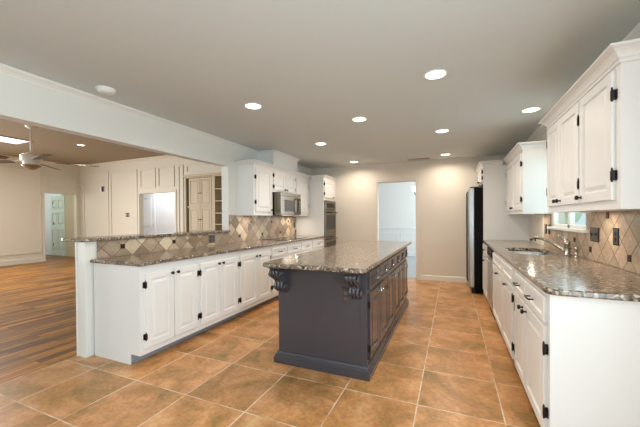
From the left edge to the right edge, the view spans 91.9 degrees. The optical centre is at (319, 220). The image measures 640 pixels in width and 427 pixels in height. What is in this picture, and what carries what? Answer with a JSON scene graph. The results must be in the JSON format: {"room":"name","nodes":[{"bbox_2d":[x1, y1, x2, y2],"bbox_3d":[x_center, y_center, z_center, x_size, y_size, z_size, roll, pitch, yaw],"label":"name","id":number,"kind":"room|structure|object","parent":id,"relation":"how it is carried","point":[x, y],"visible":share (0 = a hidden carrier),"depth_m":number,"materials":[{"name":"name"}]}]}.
{"room":"kitchen","nodes":[
{"label":"kitchen","id":0,"kind":"room"},
{"bbox_2d":[0,159,80,260],"bbox_3d":[-10.039,-0.251,6.178,0.120,3.100,9.450,0,1,23],"label":"wall","id":1,"kind":"structure","parent":0,"point":[19,189],"depth_m":9.12,"materials":[{"name":"beige paint"}]},
{"bbox_2d":[0,257,42,265],"bbox_3d":[-10.179,1.231,5.668,0.014,0.147,8.370,0,1,23],"label":"baseboard","id":2,"kind":"structure","parent":1,"relation":"attached to","point":[37,259],"depth_m":9.03,"materials":[{"name":"beige paint"}]},
{"bbox_2d":[0,166,76,255],"bbox_3d":[-8.903,-0.270,8.645,0.022,2.520,3.780,0,1,23],"label":"trim","id":3,"kind":"structure","parent":1,"relation":"attached to","point":[39,171],"depth_m":9.46,"materials":[{"name":"beige paint"}]},
{"bbox_2d":[42,190,78,261],"bbox_3d":[-8.336,0.160,9.968,0.020,2.190,1.010,0,1,23],"label":"trim","id":4,"kind":"structure","parent":1,"relation":"attached to","point":[43,191],"depth_m":9.55,"materials":[{"name":"beige paint"}]},
{"bbox_2d":[45,193,60,254],"bbox_3d":[-9.700,-0.047,11.280,3.280,2.600,0.050,0,1,23],"label":"wall","id":5,"kind":"structure","parent":0,"point":[47,195],"depth_m":11.38,"materials":[{"name":"white paint"}]},
{"bbox_2d":[50,196,64,255],"bbox_3d":[-9.390,0.182,11.088,0.840,2.120,0.053,0,1,23],"label":"door","id":6,"kind":"structure","parent":5,"relation":"in","point":[57,202],"depth_m":11.06,"materials":[{"name":"white paint"}]},
{"bbox_2d":[61,194,74,256],"bbox_3d":[-8.778,0.050,10.842,0.880,2.400,0.030,0,1,23],"label":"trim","id":7,"kind":"structure","parent":5,"relation":"attached to","point":[69,199],"depth_m":10.82,"materials":[{"name":"beige paint"}]},
{"bbox_2d":[0,119,164,164],"bbox_3d":[-6.210,-1.865,4.518,8.475,0.100,9.690,0,1,23],"label":"ceiling","id":8,"kind":"structure","parent":0,"point":[63,147],"depth_m":7.84,"materials":[{"name":"brown paint"}]},
{"bbox_2d":[0,135,32,144],"bbox_3d":[-7.377,-1.811,6.205,0.680,0.018,2.310,0,1,23],"label":"recessed light","id":9,"kind":"object","parent":8,"relation":"in","point":[4,139],"visible":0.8,"depth_m":7.02,"materials":[{"name":"white"}]},
{"bbox_2d":[0,125,98,170],"bbox_3d":[-5.593,-1.405,5.912,2.047,0.850,2.010,0,1,23],"label":"ceiling fan","id":10,"kind":"object","parent":8,"relation":"hanging from","point":[31,161],"visible":1,"depth_m":5.92,"materials":[{"name":"white metal"}]},
{"bbox_2d":[80,157,221,236],"bbox_3d":[-4.314,-0.315,8.929,8.475,3.100,0.120,0,1,23],"label":"wall","id":11,"kind":"structure","parent":0,"point":[123,184],"depth_m":9.63,"materials":[{"name":"beige paint"}]},
{"bbox_2d":[1,155,176,168],"bbox_3d":[-6.157,-1.772,4.496,8.350,0.084,9.450,0,1,23],"label":"trim","id":12,"kind":"structure","parent":11,"relation":"attached to","point":[163,156],"depth_m":9.54,"materials":[{"name":"beige paint"}]},
{"bbox_2d":[83,163,220,236],"bbox_3d":[-5.148,-0.332,9.210,6.120,2.540,0.022,0,1,23],"label":"trim","id":13,"kind":"structure","parent":11,"relation":"attached to","point":[178,166],"depth_m":9.20,"materials":[{"name":"beige paint"}]},
{"bbox_2d":[137,189,176,233],"bbox_3d":[-4.781,0.177,9.059,1.590,2.120,0.020,0,1,23],"label":"trim","id":14,"kind":"structure","parent":11,"relation":"attached to","point":[173,190],"depth_m":8.99,"materials":[{"name":"beige paint"}]},
{"bbox_2d":[0,74,308,357],"bbox_3d":[-2.210,-0.279,2.936,0.135,3.100,9.660,0,1,23],"label":"wall","id":15,"kind":"structure","parent":0,"point":[23,102],"depth_m":2.91,"materials":[{"name":"white paint"}]},
{"bbox_2d":[62,230,230,241],"bbox_3d":[-1.907,0.171,3.798,0.340,0.032,2.035,0,1,23],"label":"bar","id":16,"kind":"object","parent":15,"relation":"on","point":[150,235],"visible":1,"depth_m":3.35,"materials":[{"name":"stone"}]},
{"bbox_2d":[0,63,310,171],"bbox_3d":[-2.129,-1.140,2.891,0.055,0.060,9.660,0,1,23],"label":"trim","id":17,"kind":"structure","parent":15,"relation":"attached to","point":[6,70],"depth_m":3.01,"materials":[{"name":"white paint"}]},
{"bbox_2d":[97,215,295,257],"bbox_3d":[-1.319,0.125,4.819,0.016,0.424,4.075,0,1,23],"label":"backsplash","id":18,"kind":"structure","parent":15,"relation":"attached to","point":[263,227],"depth_m":4.45,"materials":[{"name":"tile"}]},
{"bbox_2d":[209,234,214,242],"bbox_3d":[-1.515,0.254,4.341,0.008,0.115,0.120,0,1,23],"label":"wall outlet","id":19,"kind":"object","parent":18,"relation":"attached to","point":[211,237],"visible":1,"depth_m":4.35,"materials":[{"name":"grey plastic"}]},
{"bbox_2d":[234,159,274,215],"bbox_3d":[-1.042,-0.506,5.003,0.380,0.847,0.609,0,1,23],"label":"upper cabinet","id":20,"kind":"object","parent":15,"relation":"attached to","point":[253,176],"visible":1,"depth_m":4.82,"materials":[{"name":"white paint"}]},
{"bbox_2d":[257,149,300,170],"bbox_3d":[-0.744,-1.071,5.720,0.368,0.264,0.989,0,1,23],"label":"soffit","id":21,"kind":"object","parent":15,"relation":"attached to","point":[274,157],"visible":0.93,"depth_m":5.41,"materials":[{"name":"white paint"}]},
{"bbox_2d":[272,165,297,193],"bbox_3d":[-0.762,-0.715,5.659,0.380,0.445,0.819,0,1,23],"label":"upper cabinet","id":22,"kind":"object","parent":15,"relation":"attached to","point":[283,179],"visible":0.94,"depth_m":5.54,"materials":[{"name":"white paint"}]},
{"bbox_2d":[272,192,300,215],"bbox_3d":[-0.691,-0.292,5.636,0.502,0.398,0.756,0,1,23],"label":"microwave","id":23,"kind":"object","parent":22,"relation":"attached to","point":[284,204],"visible":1,"depth_m":5.39,"materials":[{"name":"silver plastic"}]},
{"bbox_2d":[293,172,310,215],"bbox_3d":[-0.475,-0.522,6.326,0.380,0.847,0.624,0,1,23],"label":"upper cabinet","id":24,"kind":"object","parent":15,"relation":"attached to","point":[302,180],"visible":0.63,"depth_m":6.28,"materials":[{"name":"white paint"}]},
{"bbox_2d":[155,193,174,232],"bbox_3d":[-5.462,-0.181,11.752,5.300,2.800,0.100,0,1,23],"label":"wall","id":25,"kind":"structure","parent":0,"point":[165,211],"depth_m":11.91,"materials":[{"name":"white paint"}]},
{"bbox_2d":[143,194,155,233],"bbox_3d":[-6.874,0.015,12.261,0.940,2.400,0.071,0,1,23],"label":"door","id":26,"kind":"structure","parent":25,"relation":"in","point":[149,200],"depth_m":12.17,"materials":[{"name":"white paint"}]},
{"bbox_2d":[0,255,540,426],"bbox_3d":[-4.865,1.311,6.279,16.500,0.100,13.920,0,1,23],"label":"floor","id":27,"kind":"structure","parent":0,"point":[447,362],"depth_m":2.51,"materials":[{"name":"tile"}]},
{"bbox_2d":[94,258,198,364],"bbox_3d":[-1.685,0.828,3.087,0.677,0.876,0.665,0,1,23],"label":"base cabinet","id":28,"kind":"object","parent":27,"relation":"on","point":[141,312],"visible":0.94,"depth_m":2.83,"materials":[{"name":"white paint"}]},
{"bbox_2d":[182,172,221,231],"bbox_3d":[-2.929,-0.021,8.470,1.770,2.500,0.420,0,1,23],"label":"bookcase","id":29,"kind":"object","parent":27,"relation":"on","point":[203,193],"visible":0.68,"depth_m":8.40,"materials":[{"name":"beige paint"}]},
{"bbox_2d":[190,251,238,336],"bbox_3d":[-1.423,0.821,3.699,0.677,0.876,0.664,0,1,23],"label":"base cabinet","id":30,"kind":"object","parent":27,"relation":"on","point":[218,300],"visible":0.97,"depth_m":3.52,"materials":[{"name":"white paint"}]},
{"bbox_2d":[90,235,324,266],"bbox_3d":[-1.020,0.354,4.655,0.666,0.034,4.144,0,1,23],"label":"countertop","id":31,"kind":"structure","parent":30,"relation":"on","point":[144,259],"depth_m":3.40,"materials":[{"name":"stone"}]},
{"bbox_2d":[262,237,305,239],"bbox_3d":[-0.636,0.323,5.619,0.480,0.007,0.760,0,1,23],"label":"cooktop","id":32,"kind":"object","parent":31,"relation":"in","point":[279,238],"visible":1,"depth_m":5.58,"materials":[{"name":"black glass"}]},
{"bbox_2d":[230,246,270,318],"bbox_3d":[-1.143,0.813,4.349,0.677,0.876,0.748,0,1,23],"label":"base cabinet","id":33,"kind":"object","parent":27,"relation":"on","point":[254,282],"visible":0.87,"depth_m":4.17,"materials":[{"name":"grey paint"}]},
{"bbox_2d":[263,244,285,303],"bbox_3d":[-0.901,0.807,4.910,0.681,0.876,0.471,0,1,23],"label":"base cabinet","id":34,"kind":"object","parent":27,"relation":"on","point":[277,251],"visible":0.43,"depth_m":4.72,"materials":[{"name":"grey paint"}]},
{"bbox_2d":[286,241,300,256],"bbox_3d":[-0.705,0.802,5.367,0.681,0.876,0.518,0,1,23],"label":"base cabinet","id":35,"kind":"object","parent":27,"relation":"on","point":[294,248],"visible":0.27,"depth_m":5.21,"materials":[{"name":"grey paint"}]},
{"bbox_2d":[301,240,311,252],"bbox_3d":[-0.514,0.796,5.811,0.681,0.876,0.445,0,1,23],"label":"base cabinet","id":36,"kind":"object","parent":27,"relation":"on","point":[306,246],"visible":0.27,"depth_m":5.67,"materials":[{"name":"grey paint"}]},
{"bbox_2d":[296,174,336,247],"bbox_3d":[-0.068,0.135,6.852,0.710,2.175,0.766,0,1,23],"label":"tall cabinet","id":37,"kind":"object","parent":27,"relation":"on","point":[321,187],"visible":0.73,"depth_m":6.53,"materials":[{"name":"white paint"}]},
{"bbox_2d":[324,200,336,247],"bbox_3d":[-0.024,0.259,6.868,0.680,1.383,0.640,0,1,23],"label":"double oven","id":38,"kind":"object","parent":37,"relation":"in","point":[330,238],"visible":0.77,"depth_m":6.69,"materials":[{"name":"silver metal"}]},
{"bbox_2d":[311,238,323,250],"bbox_3d":[-0.310,0.791,6.289,0.681,0.876,0.590,0,1,23],"label":"base cabinet","id":39,"kind":"object","parent":27,"relation":"on","point":[318,243],"visible":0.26,"depth_m":6.15,"materials":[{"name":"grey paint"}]},
{"bbox_2d":[267,247,408,381],"bbox_3d":[0.433,0.808,3.600,0.892,0.876,2.526,0,1,23],"label":"kitchen island","id":40,"kind":"object","parent":27,"relation":"on","point":[318,332],"visible":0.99,"depth_m":2.63,"materials":[{"name":"grey paint"}]},
{"bbox_2d":[263,240,411,273],"bbox_3d":[0.453,0.352,3.654,0.900,0.036,2.755,0,1,23],"label":"island countertop","id":41,"kind":"structure","parent":40,"relation":"on","point":[357,256],"depth_m":2.87,"materials":[{"name":"stone"}]},
{"bbox_2d":[341,288,350,303],"bbox_3d":[0.210,0.612,2.515,0.085,0.130,0.008,0,1,23],"label":"wall outlet","id":42,"kind":"object","parent":40,"relation":"attached to","point":[345,299],"visible":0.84,"depth_m":2.52,"materials":[{"name":"grey paint"}]},
{"bbox_2d":[466,187,482,293],"bbox_3d":[3.028,0.322,5.427,0.834,1.782,0.910,0,1,23],"label":"refrigerator","id":43,"kind":"object","parent":27,"relation":"on","point":[474,196],"visible":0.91,"depth_m":5.13,"materials":[{"name":"black metal"}]},
{"bbox_2d":[482,243,486,297],"bbox_3d":[2.775,0.784,4.574,0.662,0.876,0.788,0,1,23],"label":"base cabinet","id":44,"kind":"object","parent":27,"relation":"on","point":[484,282],"visible":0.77,"depth_m":4.71,"materials":[{"name":"white paint"}]},
{"bbox_2d":[484,246,495,319],"bbox_3d":[2.501,0.791,3.953,0.674,0.876,0.560,0,1,23],"label":"dishwasher","id":45,"kind":"object","parent":27,"relation":"on","point":[489,257],"visible":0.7,"depth_m":3.97,"materials":[{"name":"silver plastic"}]},
{"bbox_2d":[475,160,528,294],"bbox_3d":[3.103,0.122,5.351,0.690,2.182,1.032,0,1,23],"label":"tall cabinet","id":46,"kind":"object","parent":27,"relation":"on","point":[497,225],"visible":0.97,"depth_m":4.96,"materials":[{"name":"white paint"}]},
{"bbox_2d":[492,252,515,358],"bbox_3d":[2.111,0.801,3.033,0.666,0.876,1.428,0,1,23],"label":"base cabinet","id":47,"kind":"object","parent":27,"relation":"on","point":[502,271],"visible":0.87,"depth_m":2.92,"materials":[{"name":"white paint"}]},
{"bbox_2d":[513,270,639,426],"bbox_3d":[1.643,0.814,1.941,0.666,0.876,0.945,0,1,23],"label":"base cabinet","id":48,"kind":"object","parent":27,"relation":"on","point":[577,360],"visible":0.98,"depth_m":1.57,"materials":[{"name":"white paint"}]},
{"bbox_2d":[482,240,639,301],"bbox_3d":[2.195,0.344,3.192,0.636,0.034,3.779,0,1,23],"label":"countertop","id":49,"kind":"structure","parent":48,"relation":"on","point":[558,274],"depth_m":1.98,"materials":[{"name":"stone"}]},
{"bbox_2d":[511,251,550,254],"bbox_3d":[2.253,0.449,3.323,0.430,0.177,0.755,0,1,23],"label":"sink","id":50,"kind":"object","parent":49,"relation":"in","point":[516,252],"visible":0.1,"depth_m":3.62,"materials":[{"name":"silver metal"}]},
{"bbox_2d":[529,235,571,255],"bbox_3d":[2.371,0.234,3.201,0.065,0.184,0.599,0,0,5],"label":"kitchen faucet","id":51,"kind":"object","parent":49,"relation":"on","point":[567,251],"visible":1,"depth_m":2.97,"materials":[{"name":"silver metal"}]},
{"bbox_2d":[569,247,578,257],"bbox_3d":[2.307,0.282,2.812,0.043,0.094,0.092,0,0,-11],"label":"soap dispenser","id":52,"kind":"object","parent":49,"relation":"on","point":[576,249],"visible":1,"depth_m":2.78,"materials":[{"name":"silver metal"}]},
{"bbox_2d":[0,0,639,168],"bbox_3d":[-0.165,-1.227,2.048,4.330,0.100,9.900,0,1,23],"label":"ceiling","id":53,"kind":"structure","parent":0,"point":[313,67],"depth_m":2.29,"materials":[{"name":"white paint"}]},
{"bbox_2d":[95,85,115,95],"bbox_3d":[-1.904,-1.149,2.751,0.155,0.044,0.155,0,1,23],"label":"smoke detector","id":54,"kind":"object","parent":53,"relation":"attached to","point":[105,90],"visible":1,"depth_m":2.71,"materials":[{"name":"white plastic"}]},
{"bbox_2d":[244,103,261,108],"bbox_3d":[-0.689,-1.179,3.187,0.180,0.008,0.180,0,1,23],"label":"recessed light","id":55,"kind":"object","parent":53,"relation":"in","point":[247,105],"visible":1,"depth_m":3.17,"materials":[{"name":"white plastic"}]},
{"bbox_2d":[352,117,366,121],"bbox_3d":[0.463,-1.191,3.640,0.180,0.008,0.180,0,1,23],"label":"recessed light","id":56,"kind":"object","parent":53,"relation":"in","point":[355,119],"visible":1,"depth_m":3.64,"materials":[{"name":"white plastic"}]},
{"bbox_2d":[407,158,429,160],"bbox_3d":[1.952,-1.223,6.135,0.420,0.008,0.120,0,1,23],"label":"ceiling vent","id":57,"kind":"object","parent":53,"relation":"in","point":[416,158],"visible":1,"depth_m":6.16,"materials":[{"name":"silver metal"}]},
{"bbox_2d":[424,69,446,79],"bbox_3d":[0.937,-1.185,2.512,0.180,0.008,0.180,0,1,23],"label":"recessed light","id":58,"kind":"object","parent":53,"relation":"in","point":[437,73],"visible":1,"depth_m":2.51,"materials":[{"name":"white plastic"}]},
{"bbox_2d":[435,129,448,132],"bbox_3d":[1.642,-1.203,4.157,0.180,0.008,0.180,0,1,23],"label":"recessed light","id":59,"kind":"object","parent":53,"relation":"in","point":[439,130],"visible":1,"depth_m":4.13,"materials":[{"name":"white plastic"}]},
{"bbox_2d":[521,107,540,112],"bbox_3d":[2.289,-1.201,3.357,0.180,0.008,0.180,0,1,23],"label":"recessed light","id":60,"kind":"object","parent":53,"relation":"in","point":[530,109],"visible":1,"depth_m":3.34,"materials":[{"name":"white plastic"}]},
{"bbox_2d":[379,182,415,251],"bbox_3d":[2.867,-0.203,10.367,5.500,2.750,0.120,0,1,23],"label":"wall","id":61,"kind":"structure","parent":0,"point":[397,201],"depth_m":10.40,"materials":[{"name":"white paint"}]},
{"bbox_2d":[379,227,415,255],"bbox_3d":[2.798,0.698,10.326,5.400,0.950,0.030,0,1,23],"label":"trim","id":62,"kind":"structure","parent":61,"relation":"attached to","point":[409,253],"depth_m":10.34,"materials":[{"name":"white paint"}]},
{"bbox_2d":[309,154,506,282],"bbox_3d":[1.711,-0.338,6.575,4.455,3.100,0.120,0,1,23],"label":"wall","id":63,"kind":"structure","parent":0,"point":[444,183],"depth_m":6.29,"materials":[{"name":"beige paint"}]},
{"bbox_2d":[373,176,419,279],"bbox_3d":[1.635,0.152,6.604,0.970,2.120,0.136,0,1,23],"label":"trim","id":64,"kind":"structure","parent":63,"relation":"attached to","point":[376,182],"depth_m":6.49,"materials":[{"name":"beige paint"}]},
{"bbox_2d":[420,274,465,282],"bbox_3d":[2.458,1.158,6.199,0.855,0.105,0.014,0,1,23],"label":"baseboard","id":65,"kind":"structure","parent":63,"relation":"attached to","point":[422,277],"depth_m":6.19,"materials":[{"name":"white paint"}]},
{"bbox_2d":[529,129,639,274],"bbox_3d":[1.776,-0.293,1.226,0.120,3.100,9.660,0,1,23],"label":"wall","id":66,"kind":"structure","parent":0,"point":[536,222],"depth_m":4.18,"materials":[{"name":"beige paint"}]},
{"bbox_2d":[503,140,551,214],"bbox_3d":[2.825,-0.525,4.282,0.355,0.867,1.257,0,1,23],"label":"upper cabinet","id":67,"kind":"object","parent":66,"relation":"attached to","point":[526,169],"visible":0.98,"depth_m":3.79,"materials":[{"name":"white paint"}]},
{"bbox_2d":[547,212,587,232],"bbox_3d":[2.556,-0.341,3.193,0.095,0.888,1.150,0,1,23],"label":"window","id":68,"kind":"structure","parent":66,"relation":"in","point":[571,215],"depth_m":3.15,"materials":[{"name":"white paint"}]},
{"bbox_2d":[525,22,639,141],"bbox_3d":[1.690,-1.153,1.254,0.055,0.060,9.660,0,1,23],"label":"trim","id":69,"kind":"structure","parent":66,"relation":"attached to","point":[635,33],"depth_m":2.02,"materials":[{"name":"white paint"}]},
{"bbox_2d":[538,38,639,212],"bbox_3d":[1.907,-0.483,2.141,0.355,0.832,1.425,0,1,23],"label":"upper cabinet","id":70,"kind":"object","parent":66,"relation":"attached to","point":[593,141],"visible":1,"depth_m":1.78,"materials":[{"name":"white paint"}]},
{"bbox_2d":[544,210,639,273],"bbox_3d":[2.331,0.120,2.691,0.016,0.418,2.780,0,1,23],"label":"backsplash","id":71,"kind":"structure","parent":66,"relation":"attached to","point":[625,256],"depth_m":2.32,"materials":[{"name":"tile"}]},
{"bbox_2d":[590,227,598,241],"bbox_3d":[2.256,0.114,2.554,0.021,0.118,0.170,0,1,23],"label":"light switch","id":72,"kind":"object","parent":71,"relation":"attached to","point":[594,232],"visible":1,"depth_m":2.54,"materials":[{"name":"black plastic"}]},
{"bbox_2d":[613,228,618,245],"bbox_3d":[2.119,0.114,2.218,0.008,0.125,0.085,0,1,23],"label":"wall outlet","id":73,"kind":"object","parent":71,"relation":"attached to","point":[615,230],"visible":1,"depth_m":2.20,"materials":[{"name":"black plastic"}]},
{"label":"outside","id":74,"kind":"structure","parent":0,"visible":0},
{"bbox_3d":[7.309,1.305,3.954,7.690,0.020,15.000,0,1,23],"label":"ground","id":75,"kind":"structure","parent":74,"visible":0},
{"bbox_2d":[565,212,582,223],"bbox_3d":[5.990,0.007,7.925,0.965,2.280,1.592,0,1,23],"label":"shrub","id":76,"kind":"object","parent":75,"relation":"on","point":[578,215],"visible":0.02,"depth_m":7.19,"materials":[{"name":"green plant"}]},
{"bbox_2d":[575,213,585,224],"bbox_3d":[8.589,-0.111,9.438,5.650,2.700,0.120,0,1,23],"label":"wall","id":77,"kind":"structure","parent":75,"relation":"on","point":[582,221],"depth_m":9.57,"materials":[{"name":"white"}]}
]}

